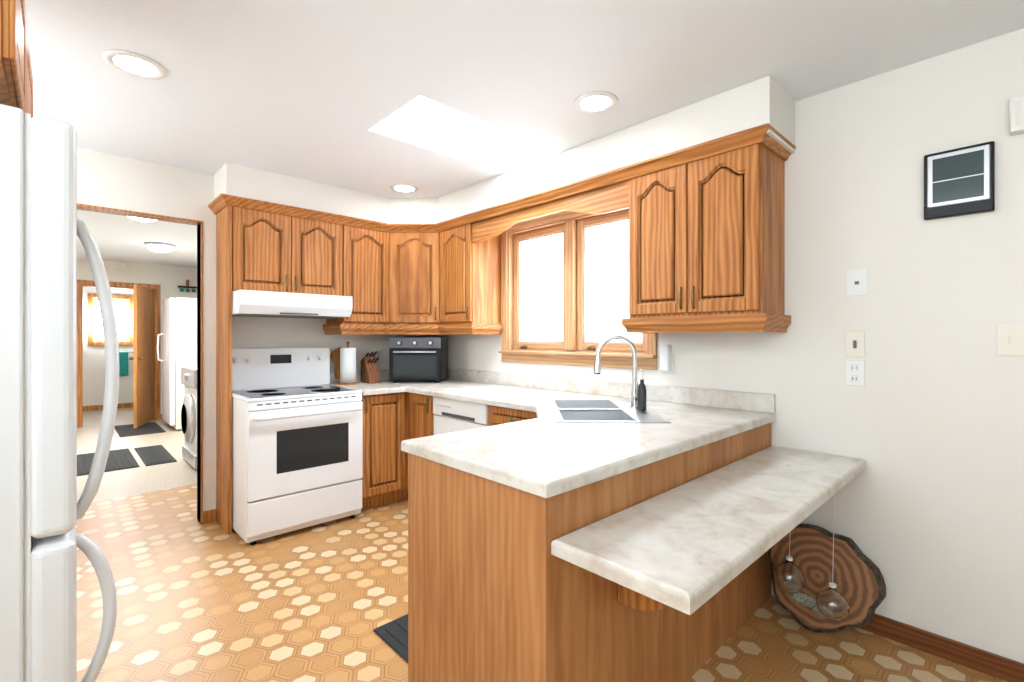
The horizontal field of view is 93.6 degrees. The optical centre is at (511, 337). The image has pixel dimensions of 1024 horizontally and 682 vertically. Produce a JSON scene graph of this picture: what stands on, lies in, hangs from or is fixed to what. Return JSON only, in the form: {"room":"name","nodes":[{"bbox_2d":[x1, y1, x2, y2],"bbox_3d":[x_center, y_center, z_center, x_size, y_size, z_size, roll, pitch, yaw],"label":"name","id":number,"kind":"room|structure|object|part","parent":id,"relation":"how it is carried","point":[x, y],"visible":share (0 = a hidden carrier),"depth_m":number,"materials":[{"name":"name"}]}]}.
{"room":"kitchen","nodes":[
{"label":"kitchen","id":0,"kind":"room"},
{"bbox_2d":[83,287,133,405],"bbox_3d":[-7.388,0.072,8.655,1.650,2.440,0.120,0,0,-43],"label":"wall","id":1,"kind":"structure","parent":0,"point":[93,374],"depth_m":8.56,"materials":[{"name":"white paint"}]},
{"bbox_2d":[83,402,133,410],"bbox_3d":[-7.345,1.247,8.603,1.698,0.090,0.014,0,0,-43],"label":"baseboard","id":2,"kind":"structure","parent":1,"relation":"attached to","point":[100,407],"depth_m":8.59,"materials":[{"name":"brown wood"}]},
{"bbox_2d":[88,294,133,345],"bbox_3d":[-7.266,-0.318,8.715,0.650,0.920,0.100,0,0,-43],"label":"bathroom window","id":3,"kind":"structure","parent":1,"relation":"in","point":[124,308],"depth_m":8.79,"materials":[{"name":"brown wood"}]},
{"bbox_2d":[119,352,133,375],"bbox_3d":[-7.138,0.477,8.761,0.394,0.430,0.059,0,0,-43],"label":"towel","id":4,"kind":"object","parent":1,"relation":"attached to","point":[123,363],"visible":0.56,"depth_m":8.77,"materials":[{"name":"teal fabric"}]},
{"bbox_2d":[77,258,196,419],"bbox_3d":[-6.013,0.072,7.203,2.520,2.440,0.120,0,0,-43],"label":"wall","id":5,"kind":"structure","parent":0,"point":[169,280],"depth_m":7.56,"materials":[{"name":"white paint"}]},
{"bbox_2d":[77,280,159,427],"bbox_3d":[-5.939,0.230,7.263,1.000,2.125,0.137,0,0,-43],"label":"door frame","id":6,"kind":"structure","parent":5,"relation":"attached to","point":[81,284],"depth_m":6.95,"materials":[{"name":"brown wood"}]},
{"bbox_2d":[129,284,154,427],"bbox_3d":[-5.455,0.262,7.097,0.375,2.020,0.772,0,0,-43],"label":"bathroom door","id":7,"kind":"structure","parent":5,"relation":"in","point":[144,355],"depth_m":7.05,"materials":[{"name":"brown wood"}]},
{"bbox_2d":[178,280,196,291],"bbox_3d":[-5.252,-0.838,7.789,0.270,0.200,0.069,0,0,-43],"label":"decor","id":8,"kind":"object","parent":5,"relation":"attached to","point":[187,286],"visible":0.94,"depth_m":7.76,"materials":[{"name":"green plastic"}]},
{"bbox_2d":[77,147,430,523],"bbox_3d":[-2.080,0.072,3.489,3.450,2.440,0.120,0,0,-43],"label":"wall","id":9,"kind":"structure","parent":0,"point":[107,180],"depth_m":3.36,"materials":[{"name":"white paint"}]},
{"bbox_2d":[77,203,202,523],"bbox_3d":[-2.513,0.241,3.081,0.884,2.102,0.130,0,0,-43],"label":"trim","id":10,"kind":"structure","parent":9,"relation":"attached to","point":[92,208],"depth_m":3.33,"materials":[{"name":"brown wood"}]},
{"bbox_2d":[216,199,335,298],"bbox_3d":[-1.687,-0.603,3.553,0.758,0.590,0.323,0,0,-43],"label":"upper cabinet","id":11,"kind":"object","parent":9,"relation":"attached to","point":[259,247],"depth_m":3.36,"materials":[{"name":"brown wood"}]},
{"bbox_3d":[-1.968,0.197,3.281,0.021,2.190,0.333,0,0,-43],"label":"tall panel","id":12,"kind":"part","parent":11,"relation":"part of","materials":[{"name":"brown wood"}]},
{"bbox_2d":[232,290,352,318],"bbox_3d":[-1.626,-0.229,3.489,0.752,0.154,0.497,0,0,-43],"label":"range hood","id":13,"kind":"object","parent":11,"relation":"attached to","point":[249,303],"visible":0.9,"depth_m":3.29,"materials":[{"name":"white metal"}]},
{"bbox_2d":[323,215,383,326],"bbox_3d":[-1.257,-0.503,3.930,0.506,0.790,0.364,0,0,-43],"label":"upper cabinet","id":14,"kind":"object","parent":9,"relation":"attached to","point":[359,244],"depth_m":3.80,"materials":[{"name":"brown wood"}]},
{"bbox_2d":[330,369,388,383],"bbox_3d":[-1.145,0.330,4.271,1.010,0.095,0.019,0,0,-43],"label":"backsplash","id":15,"kind":"structure","parent":9,"relation":"attached to","point":[384,373],"depth_m":4.11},
{"bbox_2d":[373,348,380,360],"bbox_3d":[-1.189,0.149,4.239,0.075,0.115,0.010,0,0,-43],"label":"outlet","id":16,"kind":"object","parent":9,"relation":"attached to","point":[378,353],"visible":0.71,"depth_m":4.24,"materials":[{"name":"beige plastic"}]},
{"bbox_2d":[384,223,439,326],"bbox_3d":[-0.798,-0.503,4.152,0.670,0.790,0.670,0,0,-43],"label":"upper cabinet","id":17,"kind":"object","parent":9,"relation":"attached to","point":[411,251],"depth_m":3.96,"materials":[{"name":"brown wood"}]},
{"bbox_2d":[214,75,794,223],"bbox_3d":[-0.362,-1.023,2.861,1.809,0.248,3.149,0,0,-43],"label":"soffit","id":18,"kind":"structure","parent":0,"point":[765,100],"depth_m":2.99,"materials":[{"name":"white paint"}]},
{"bbox_2d":[25,0,1023,267],"bbox_3d":[-2.492,-1.383,3.926,3.690,0.470,13.960,0,0,-43],"label":"ceiling","id":19,"kind":"structure","parent":0,"point":[433,98],"depth_m":2.06,"materials":[{"name":"white paint"}]},
{"bbox_2d":[102,50,166,79],"bbox_3d":[-1.583,-1.144,2.021,0.216,0.006,0.216,0,0,-43],"label":"recessed light","id":20,"kind":"object","parent":19,"relation":"in","point":[134,64],"visible":1,"depth_m":2.01,"materials":[{"name":"white plastic"}]},
{"bbox_2d":[128,216,156,221],"bbox_3d":[-3.339,-1.100,4.351,0.284,0.094,0.284,0,0,-43],"label":"ceiling light","id":21,"kind":"object","parent":19,"relation":"attached to","point":[142,219],"visible":0.23,"depth_m":4.33,"materials":[{"name":"white glass"}]},
{"bbox_2d":[145,242,174,251],"bbox_3d":[-4.325,-1.100,5.908,0.304,0.094,0.304,0,0,-43],"label":"ceiling light","id":22,"kind":"object","parent":19,"relation":"attached to","point":[159,247],"visible":1,"depth_m":5.82,"materials":[{"name":"white glass"}]},
{"bbox_2d":[390,184,418,192],"bbox_3d":[-0.826,-1.144,3.689,0.216,0.006,0.216,0,0,-43],"label":"recessed light","id":23,"kind":"object","parent":19,"relation":"in","point":[403,188],"visible":1,"depth_m":3.69,"materials":[{"name":"white plastic"}]},
{"bbox_2d":[573,91,617,113],"bbox_3d":[0.408,-1.144,2.344,0.216,0.006,0.216,0,0,-43],"label":"recessed light","id":24,"kind":"object","parent":19,"relation":"in","point":[595,102],"visible":1,"depth_m":2.34,"materials":[{"name":"white plastic"}]},
{"bbox_2d":[75,407,1006,681],"bbox_3d":[-2.489,1.322,3.901,3.720,0.060,13.920,0,0,-43],"label":"floor","id":25,"kind":"structure","parent":0,"point":[197,601],"depth_m":2.30,"materials":[{"name":"tile"}]},
{"bbox_2d":[0,104,119,681],"bbox_3d":[-1.557,0.402,1.151,0.904,1.780,0.900,0,0,-43],"label":"refrigerator","id":26,"kind":"object","parent":25,"relation":"on","point":[42,510],"visible":1,"depth_m":1.04,"materials":[{"name":"white metal"}]},
{"bbox_2d":[77,448,139,475],"bbox_3d":[-4.260,1.285,5.022,0.480,0.014,1.060,0,0,-43],"label":"mat","id":27,"kind":"object","parent":25,"relation":"on","point":[120,459],"visible":0.67,"depth_m":4.96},
{"bbox_2d":[114,422,165,436],"bbox_3d":[-5.261,1.285,6.778,0.490,0.014,1.030,0,0,-43],"label":"mat","id":28,"kind":"object","parent":25,"relation":"on","point":[131,430],"visible":0.79,"depth_m":6.69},
{"bbox_2d":[134,445,176,465],"bbox_3d":[-3.940,1.285,5.295,0.260,0.014,1.040,0,0,-43],"label":"mat","id":29,"kind":"object","parent":25,"relation":"on","point":[154,455],"visible":1,"depth_m":5.21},
{"bbox_2d":[157,297,196,429],"bbox_3d":[-4.702,0.367,7.050,0.762,1.850,0.700,0,0,-43],"label":"freezer","id":30,"kind":"object","parent":25,"relation":"on","point":[179,333],"visible":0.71,"depth_m":6.68,"materials":[{"name":"white metal"}]},
{"bbox_2d":[181,366,196,468],"bbox_3d":[-3.003,0.797,5.155,0.868,0.990,0.690,0,0,-43],"label":"washer","id":31,"kind":"object","parent":25,"relation":"on","point":[189,411],"visible":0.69,"depth_m":4.79,"materials":[{"name":"white metal"}]},
{"bbox_2d":[232,347,362,544],"bbox_3d":[-1.538,0.684,3.394,0.754,1.215,0.702,0,0,-43],"label":"electric range","id":32,"kind":"object","parent":25,"relation":"on","point":[297,441],"visible":0.92,"depth_m":3.19,"materials":[{"name":"white metal"}]},
{"bbox_2d":[361,440,400,510],"bbox_3d":[-0.831,0.855,3.939,1.011,0.875,0.933,0,0,-43],"label":"base cabinet","id":33,"kind":"object","parent":25,"relation":"on","point":[381,480],"depth_m":3.60,"materials":[{"name":"brown wood"}]},
{"bbox_2d":[374,614,407,662],"bbox_3d":[-0.180,1.284,2.202,0.750,0.016,0.460,0,0,-43],"label":"area rug","id":34,"kind":"object","parent":25,"relation":"on","point":[393,634],"visible":0.17,"depth_m":2.07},
{"bbox_2d":[433,396,488,434],"bbox_3d":[-0.162,0.858,3.500,0.584,0.868,0.615,0,0,-43],"label":"dishwasher","id":35,"kind":"object","parent":25,"relation":"on","point":[451,415],"visible":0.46,"depth_m":3.31,"materials":[{"name":"white metal"}]},
{"bbox_2d":[401,452,636,681],"bbox_3d":[-0.010,0.855,1.660,0.392,0.875,0.706,0,0,-43],"label":"base cabinet","id":36,"kind":"object","parent":25,"relation":"on","point":[543,546],"depth_m":1.43,"materials":[{"name":"brown wood"}]},
{"bbox_2d":[329,380,775,499],"bbox_3d":[-0.347,0.396,2.933,1.686,0.038,3.062,0,0,-43],"label":"countertop","id":37,"kind":"structure","parent":36,"relation":"on","point":[522,447],"depth_m":1.93,"materials":[{"name":"white stone"}]},
{"bbox_2d":[331,341,358,384],"bbox_3d":[-1.340,0.203,3.905,0.192,0.347,0.200,0,0,-43],"label":"paper towel holder","id":38,"kind":"object","parent":37,"relation":"on","point":[344,361],"visible":1,"depth_m":3.85,"materials":[{"name":"white paper"}]},
{"bbox_2d":[361,351,379,383],"bbox_3d":[-1.190,0.244,4.039,0.100,0.267,0.161,0,0,-43],"label":"knife block","id":39,"kind":"object","parent":37,"relation":"on","point":[370,373],"visible":1,"depth_m":4.01,"materials":[{"name":"brown wood"}]},
{"bbox_2d":[389,337,447,382],"bbox_3d":[-0.798,0.184,4.137,0.440,0.385,0.397,0,0,2],"label":"fryer toaster oven","id":40,"kind":"object","parent":37,"relation":"on","point":[418,358],"visible":1,"depth_m":3.97,"materials":[{"name":"black metal"}]},
{"bbox_2d":[509,419,516,437],"bbox_3d":[0.005,0.542,2.871,0.020,0.100,0.050,0,0,-43],"label":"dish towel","id":41,"kind":"object","parent":37,"relation":"hanging from","point":[510,420],"depth_m":2.87,"materials":[{"name":"white fabric"}]},
{"bbox_2d":[547,335,670,422],"bbox_3d":[0.459,0.266,2.526,0.510,0.562,0.810,0,0,2],"label":"sink","id":42,"kind":"object","parent":37,"relation":"in","point":[633,409],"visible":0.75,"depth_m":2.51,"materials":[{"name":"silver metal"}]},
{"bbox_2d":[637,368,646,411],"bbox_3d":[0.661,0.267,2.446,0.047,0.212,0.047,0,0,-43],"label":"soap bottle","id":43,"kind":"object","parent":42,"relation":"on","point":[641,388],"depth_m":2.43,"materials":[{"name":"grey plastic"}]},
{"bbox_2d":[773,540,805,593],"bbox_3d":[1.210,0.844,2.097,0.124,0.531,0.124,0,0,-43],"label":"glass globe","id":44,"kind":"object","parent":37,"relation":"hanging from","point":[789,575],"visible":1,"depth_m":2.06,"materials":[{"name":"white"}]},
{"bbox_2d":[816,494,849,620],"bbox_3d":[1.313,0.864,1.967,0.116,0.572,0.116,0,0,-43],"label":"glass globe","id":45,"kind":"object","parent":37,"relation":"hanging from","point":[832,603],"visible":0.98,"depth_m":1.94,"materials":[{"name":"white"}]},
{"bbox_2d":[637,452,684,681],"bbox_3d":[0.262,0.855,1.932,0.377,0.875,0.683,0,0,-43],"label":"base cabinet","id":46,"kind":"object","parent":25,"relation":"on","point":[661,485],"depth_m":1.58,"materials":[{"name":"brown wood"}]},
{"bbox_2d":[768,523,885,632],"bbox_3d":[1.385,1.079,2.142,0.174,0.442,0.442,0,0,-43],"label":"decor","id":47,"kind":"object","parent":25,"relation":"on","point":[856,573],"visible":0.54,"depth_m":2.10,"materials":[{"name":"brown wood"}]},
{"bbox_2d":[431,28,1023,662],"bbox_3d":[1.386,0.072,2.414,0.120,2.440,6.440,0,0,-43],"label":"wall","id":48,"kind":"structure","parent":0,"point":[923,510],"depth_m":2.03,"materials":[{"name":"white paint"}]},
{"bbox_2d":[440,215,503,326],"bbox_3d":[-0.369,-0.503,3.920,0.363,0.790,0.459,0,0,-43],"label":"upper cabinet","id":49,"kind":"object","parent":48,"relation":"attached to","point":[470,249],"depth_m":3.76,"materials":[{"name":"brown wood"}]},
{"bbox_2d":[498,208,656,369],"bbox_3d":[0.422,-0.355,3.398,0.168,1.095,1.377,0,0,-43],"label":"kitchen window","id":50,"kind":"structure","parent":48,"relation":"in","point":[565,291],"depth_m":3.38,"materials":[{"name":"oak"},{"name":"clear glass"},{"name":"bronze metal"}]},
{"bbox_2d":[445,368,774,411],"bbox_3d":[0.266,0.330,3.497,0.019,0.095,3.042,0,0,-43],"label":"backsplash","id":51,"kind":"structure","parent":48,"relation":"attached to","point":[752,402],"depth_m":3.00,"materials":[{"name":"white stone"}]},
{"bbox_2d":[660,345,673,373],"bbox_3d":[0.900,0.127,2.805,0.050,0.170,0.073,0,0,-43],"label":"charger","id":52,"kind":"object","parent":48,"relation":"attached to","point":[666,361],"visible":1,"depth_m":2.79,"materials":[{"name":"white plastic"}]},
{"bbox_2d":[624,131,787,322],"bbox_3d":[0.990,-0.503,2.507,0.323,0.790,0.688,0,0,-43],"label":"upper cabinet","id":53,"kind":"object","parent":48,"relation":"attached to","point":[707,236],"depth_m":2.33,"materials":[{"name":"brown wood"}]},
{"bbox_3d":[-0.374,-0.899,2.845,1.844,0.058,3.151,0,0,-43],"label":"crown moulding","id":54,"kind":"part","parent":53,"relation":"part of","materials":[{"name":"brown wood"}]},
{"bbox_3d":[-0.088,-0.067,3.129,1.039,0.082,3.131,0,0,-43],"label":"light rail","id":55,"kind":"part","parent":53,"relation":"part of","materials":[{"name":"brown wood"}]},
{"bbox_3d":[0.985,-0.503,2.503,0.338,0.790,0.688,0,0,-43],"label":"door","id":56,"kind":"part","parent":53,"relation":"part of","materials":[{"name":"brown wood"}]},
{"bbox_2d":[845,360,864,386],"bbox_3d":[1.538,0.160,2.157,0.010,0.115,0.073,0,0,-43],"label":"duplex electrical outlet","id":57,"kind":"object","parent":48,"relation":"attached to","point":[854,372],"visible":1,"depth_m":2.15,"materials":[{"name":"white plastic"}]},
{"bbox_2d":[846,331,864,356],"bbox_3d":[1.537,0.029,2.154,0.016,0.115,0.070,0,0,-43],"label":"light switch","id":58,"kind":"object","parent":48,"relation":"attached to","point":[855,343],"visible":1,"depth_m":2.15,"materials":[{"name":"beige plastic"}]},
{"bbox_2d":[846,268,867,295],"bbox_3d":[1.545,-0.248,2.151,0.008,0.120,0.080,0,0,-43],"label":"phone jack","id":59,"kind":"object","parent":48,"relation":"attached to","point":[856,282],"visible":1,"depth_m":2.15,"materials":[{"name":"white plastic"}]},
{"bbox_2d":[859,613,1023,681],"bbox_3d":[2.385,1.250,1.254,0.014,0.085,3.120,0,0,-43],"label":"baseboard","id":60,"kind":"structure","parent":48,"relation":"attached to","point":[986,662],"depth_m":1.92,"materials":[{"name":"brown wood"}]},
{"bbox_2d":[924,141,994,219],"bbox_3d":[1.764,-0.616,1.901,0.032,0.265,0.205,0,0,-43],"label":"picture frame","id":61,"kind":"object","parent":48,"relation":"attached to","point":[959,181],"depth_m":1.89,"materials":[{"name":"black plastic"}]},
{"bbox_2d":[997,325,1023,355],"bbox_3d":[1.885,0.009,1.785,0.016,0.115,0.120,0,0,-43],"label":"double light switch","id":62,"kind":"object","parent":48,"relation":"attached to","point":[1010,340],"visible":1,"depth_m":1.80,"materials":[{"name":"beige plastic"}]},
{"bbox_2d":[1010,95,1023,134],"bbox_3d":[1.920,-0.823,1.725,0.046,0.130,0.185,0,0,-43],"label":"door chime","id":63,"kind":"object","parent":48,"relation":"attached to","point":[1017,115],"visible":0.98,"depth_m":1.76,"materials":[{"name":"white plastic"}]},
{"bbox_3d":[-1.212,0.072,-0.035,0.120,2.440,6.440,0,0,-43],"label":"wall","id":64,"kind":"structure","parent":0,"visible":0},
{"bbox_2d":[0,0,32,117],"bbox_3d":[-1.632,-0.733,1.071,0.775,0.330,0.955,0,0,-43],"label":"upper cabinet","id":65,"kind":"object","parent":64,"relation":"attached to","point":[16,83],"visible":0.67,"depth_m":1.09,"materials":[{"name":"brown wood"}]}
]}

